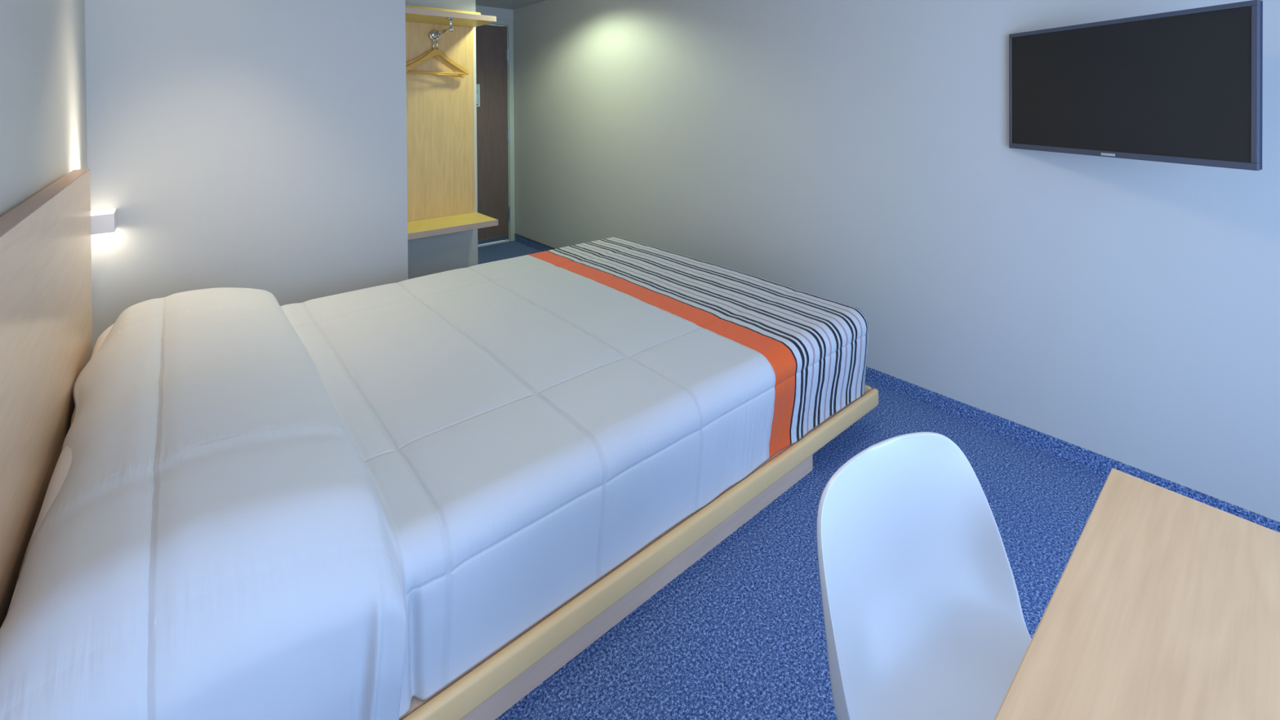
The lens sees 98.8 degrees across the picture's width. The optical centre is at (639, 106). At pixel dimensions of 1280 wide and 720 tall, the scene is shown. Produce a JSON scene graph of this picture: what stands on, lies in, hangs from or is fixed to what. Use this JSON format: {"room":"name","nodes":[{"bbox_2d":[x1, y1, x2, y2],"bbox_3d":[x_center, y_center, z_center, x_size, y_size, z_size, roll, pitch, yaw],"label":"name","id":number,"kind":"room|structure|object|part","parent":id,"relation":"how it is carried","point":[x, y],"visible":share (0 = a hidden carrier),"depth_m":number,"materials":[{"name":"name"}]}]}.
{"room":"hotel room","nodes":[
{"label":"hotel room","id":0,"kind":"room"},
{"bbox_2d":[0,0,87,217],"bbox_3d":[-0.984,0.213,0.660,0.120,2.195,4.120,-1,1,-40],"label":"wall","id":1,"kind":"structure","parent":0,"point":[43,97],"depth_m":1.42,"materials":[{"name":"paint"}]},
{"bbox_2d":[84,0,478,349],"bbox_3d":[-2.105,0.197,3.430,1.998,2.195,1.793,-1,1,-40],"label":"wall","id":2,"kind":"structure","parent":0,"point":[261,144],"depth_m":2.52,"materials":[{"name":"paint"}]},
{"bbox_2d":[90,208,117,235],"bbox_3d":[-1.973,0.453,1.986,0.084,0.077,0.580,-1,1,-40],"label":"reading lamp","id":3,"kind":"object","parent":2,"relation":"attached to","point":[102,221],"visible":0.59,"depth_m":2.12,"materials":[{"name":"white plastic"}]},
{"bbox_2d":[90,208,115,215],"bbox_3d":[-2.117,0.417,2.155,0.074,0.008,0.126,-1,1,-40],"label":"diffuser","id":4,"kind":"object","parent":3,"relation":"attached to","point":[108,211],"depth_m":2.14,"materials":[{"name":"white plastic"}]},
{"bbox_2d":[404,4,497,239],"bbox_3d":[-1.282,0.068,3.486,0.637,1.410,0.354,-1,1,-40],"label":"wardrobe","id":5,"kind":"object","parent":2,"relation":"attached to","point":[441,176],"visible":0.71,"depth_m":3.62,"materials":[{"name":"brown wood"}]},
{"bbox_2d":[405,31,464,77],"bbox_3d":[-1.364,-0.344,3.584,0.436,0.302,0.024,-1,1,-36],"label":"hanger","id":6,"kind":"object","parent":5,"relation":"hanging from","point":[442,60],"visible":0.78,"depth_m":3.61,"materials":[{"name":"brown wood"}]},
{"bbox_2d":[405,30,469,75],"bbox_3d":[-1.323,-0.358,3.579,0.437,0.286,0.024,-1,1,-43],"label":"hanger","id":7,"kind":"object","parent":5,"relation":"hanging from","point":[434,52],"visible":0.83,"depth_m":3.57,"materials":[{"name":"brown wood"}]},
{"bbox_3d":[-1.395,0.094,3.611,0.627,1.283,0.018,-1,1,-40],"label":"panel","id":8,"kind":"part","parent":5,"relation":"part of","materials":[{"name":"brown wood"}]},
{"bbox_3d":[-1.268,-0.478,3.512,0.023,0.023,0.293,-1,1,-40],"label":"hanging rail","id":9,"kind":"part","parent":5,"relation":"part of","materials":[{"name":"silver metal"}]},
{"bbox_3d":[-1.331,-0.610,3.531,0.637,0.054,0.018,-1,1,-40],"label":"rail","id":10,"kind":"part","parent":5,"relation":"part of","materials":[{"name":"brown wood"}]},
{"bbox_2d":[405,13,495,27],"bbox_3d":[-1.287,-0.565,3.481,0.637,0.034,0.352,-1,1,-40],"label":"shelf","id":11,"kind":"object","parent":5,"relation":"attached to","point":[428,20],"depth_m":3.49,"materials":[{"name":"brown wood"}]},
{"bbox_3d":[-1.174,-0.517,3.400,0.058,0.062,0.058,-1,1,-40],"label":"support post","id":12,"kind":"part","parent":5,"relation":"part of","materials":[{"name":"silver metal"}]},
{"bbox_2d":[407,211,496,233],"bbox_3d":[-1.278,0.755,3.493,0.637,0.037,0.352,-1,1,-40],"label":"shelf","id":13,"kind":"object","parent":5,"relation":"attached to","point":[455,221],"depth_m":3.50,"materials":[{"name":"yellow wood"}]},
{"bbox_2d":[475,24,510,244],"bbox_3d":[-1.526,0.253,4.948,0.756,2.013,0.100,-1,1,-40],"label":"door","id":14,"kind":"structure","parent":2,"relation":"in","point":[491,49],"depth_m":5.09,"materials":[{"name":"laminate"}]},
{"bbox_2d":[476,84,479,106],"bbox_3d":[-1.532,-0.103,4.949,0.185,0.204,0.003,-1,1,-40],"label":"notice","id":15,"kind":"object","parent":14,"relation":"attached to","point":[477,85],"visible":0.16,"depth_m":5.00,"materials":[{"name":"white paper"}]},
{"bbox_2d":[477,239,510,247],"bbox_3d":[-1.547,1.272,4.978,0.750,0.011,0.102,-1,1,-40],"label":"trim","id":16,"kind":"structure","parent":2,"relation":"attached to","point":[506,240],"depth_m":5.09,"materials":[{"name":"paint"}]},
{"bbox_2d":[475,5,515,218],"bbox_3d":[-1.561,0.180,4.990,0.852,2.195,0.120,-1,1,-40],"label":"wall","id":17,"kind":"structure","parent":2,"relation":"in","point":[500,13],"depth_m":5.12,"materials":[{"name":"paint"}]},
{"bbox_2d":[486,19,515,241],"bbox_3d":[-1.550,0.234,4.976,0.837,2.086,0.114,-1,1,-40],"label":"door frame","id":18,"kind":"structure","parent":2,"relation":"attached to","point":[508,24],"depth_m":5.19,"materials":[{"name":"paint"}]},
{"bbox_2d":[475,0,546,9],"bbox_3d":[-0.448,-0.951,2.210,2.970,0.100,5.793,-1,1,-40],"label":"ceiling","id":19,"kind":"structure","parent":0,"point":[505,4],"depth_m":4.89,"materials":[{"name":"paint"}]},
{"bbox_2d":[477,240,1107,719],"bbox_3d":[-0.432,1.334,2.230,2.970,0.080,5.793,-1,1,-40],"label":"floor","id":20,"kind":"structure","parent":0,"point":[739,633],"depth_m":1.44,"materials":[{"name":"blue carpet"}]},
{"bbox_2d":[0,168,878,719],"bbox_3d":[-0.221,0.748,1.699,2.357,1.098,2.372,-1,1,-40],"label":"platform bed","id":21,"kind":"object","parent":20,"relation":"on","point":[46,294],"visible":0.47,"depth_m":1.23,"materials":[{"name":"laminate"}]},
{"bbox_3d":[-1.096,0.761,0.939,0.038,1.097,2.347,-1,1,-40],"label":"headboard","id":22,"kind":"part","parent":21,"relation":"part of","materials":[{"name":"laminate"}]},
{"bbox_3d":[0.050,1.155,1.417,2.317,0.066,0.026,-1,1,-40],"label":"rail","id":23,"kind":"part","parent":21,"relation":"part of","materials":[{"name":"laminate"}]},
{"bbox_3d":[0.417,1.141,2.755,0.026,0.066,1.538,-1,1,-40],"label":"foot rail","id":24,"kind":"part","parent":21,"relation":"part of","materials":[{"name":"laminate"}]},
{"bbox_3d":[-0.479,0.966,1.994,2.240,0.310,1.485,-1,1,-40],"label":"mattress","id":25,"kind":"object","parent":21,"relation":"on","visible":0},
{"bbox_2d":[6,445,71,614],"bbox_3d":[-0.911,0.748,1.144,0.493,0.140,0.720,-1,1,-40],"label":"pillow","id":26,"kind":"object","parent":25,"relation":"on","point":[61,469],"visible":0.11,"depth_m":1.06,"materials":[{"name":"white fabric"}]},
{"bbox_2d":[71,324,113,424],"bbox_3d":[-1.405,0.747,1.725,0.493,0.140,0.725,-1,1,-40],"label":"pillow","id":27,"kind":"object","parent":25,"relation":"on","point":[101,338],"visible":0.02,"depth_m":1.71,"materials":[{"name":"white fabric"}]},
{"bbox_2d":[0,236,869,719],"bbox_3d":[-0.466,0.892,2.006,2.299,0.480,1.698,-1,1,-40],"label":"bedspread","id":28,"kind":"object","parent":25,"relation":"on","point":[341,506],"visible":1,"depth_m":1.22,"materials":[{"name":"fabric"}]},
{"bbox_2d":[816,431,1031,719],"bbox_3d":[0.494,0.928,0.720,0.421,0.752,0.424,-1,1,-26],"label":"shell chair","id":29,"kind":"object","parent":20,"relation":"on","point":[923,616],"visible":0.96,"depth_m":0.88,"materials":[{"name":"white plastic"}]},
{"bbox_2d":[994,468,1279,719],"bbox_3d":[0.638,0.932,0.422,0.700,0.740,0.533,-1,1,-40],"label":"desk","id":30,"kind":"object","parent":20,"relation":"on","point":[1165,605],"visible":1,"depth_m":0.60,"materials":[{"name":"laminate"}]},
{"bbox_2d":[513,0,1279,522],"bbox_3d":[0.646,0.181,3.143,0.120,2.195,5.793,-1,1,-40],"label":"wall","id":31,"kind":"structure","parent":0,"point":[857,153],"depth_m":2.33,"materials":[{"name":"paint"}]},
{"bbox_2d":[514,233,1279,532],"bbox_3d":[0.607,1.246,3.103,0.014,0.067,5.537,-1,1,-40],"label":"baseboard","id":32,"kind":"structure","parent":31,"relation":"attached to","point":[1095,462],"depth_m":2.06,"materials":[{"name":"blue carpet"}]},
{"bbox_2d":[1008,0,1262,170],"bbox_3d":[1.599,-0.058,1.776,0.217,0.437,0.725,0,1,-13],"label":"television","id":33,"kind":"object","parent":31,"relation":"attached to","point":[1183,86],"visible":1,"depth_m":1.65,"materials":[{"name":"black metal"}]},
{"bbox_3d":[1.519,-0.058,1.758,0.028,0.435,0.723,0,1,-13],"label":"casing","id":34,"kind":"part","parent":33,"relation":"part of","materials":[{"name":"black plastic"}]}
]}

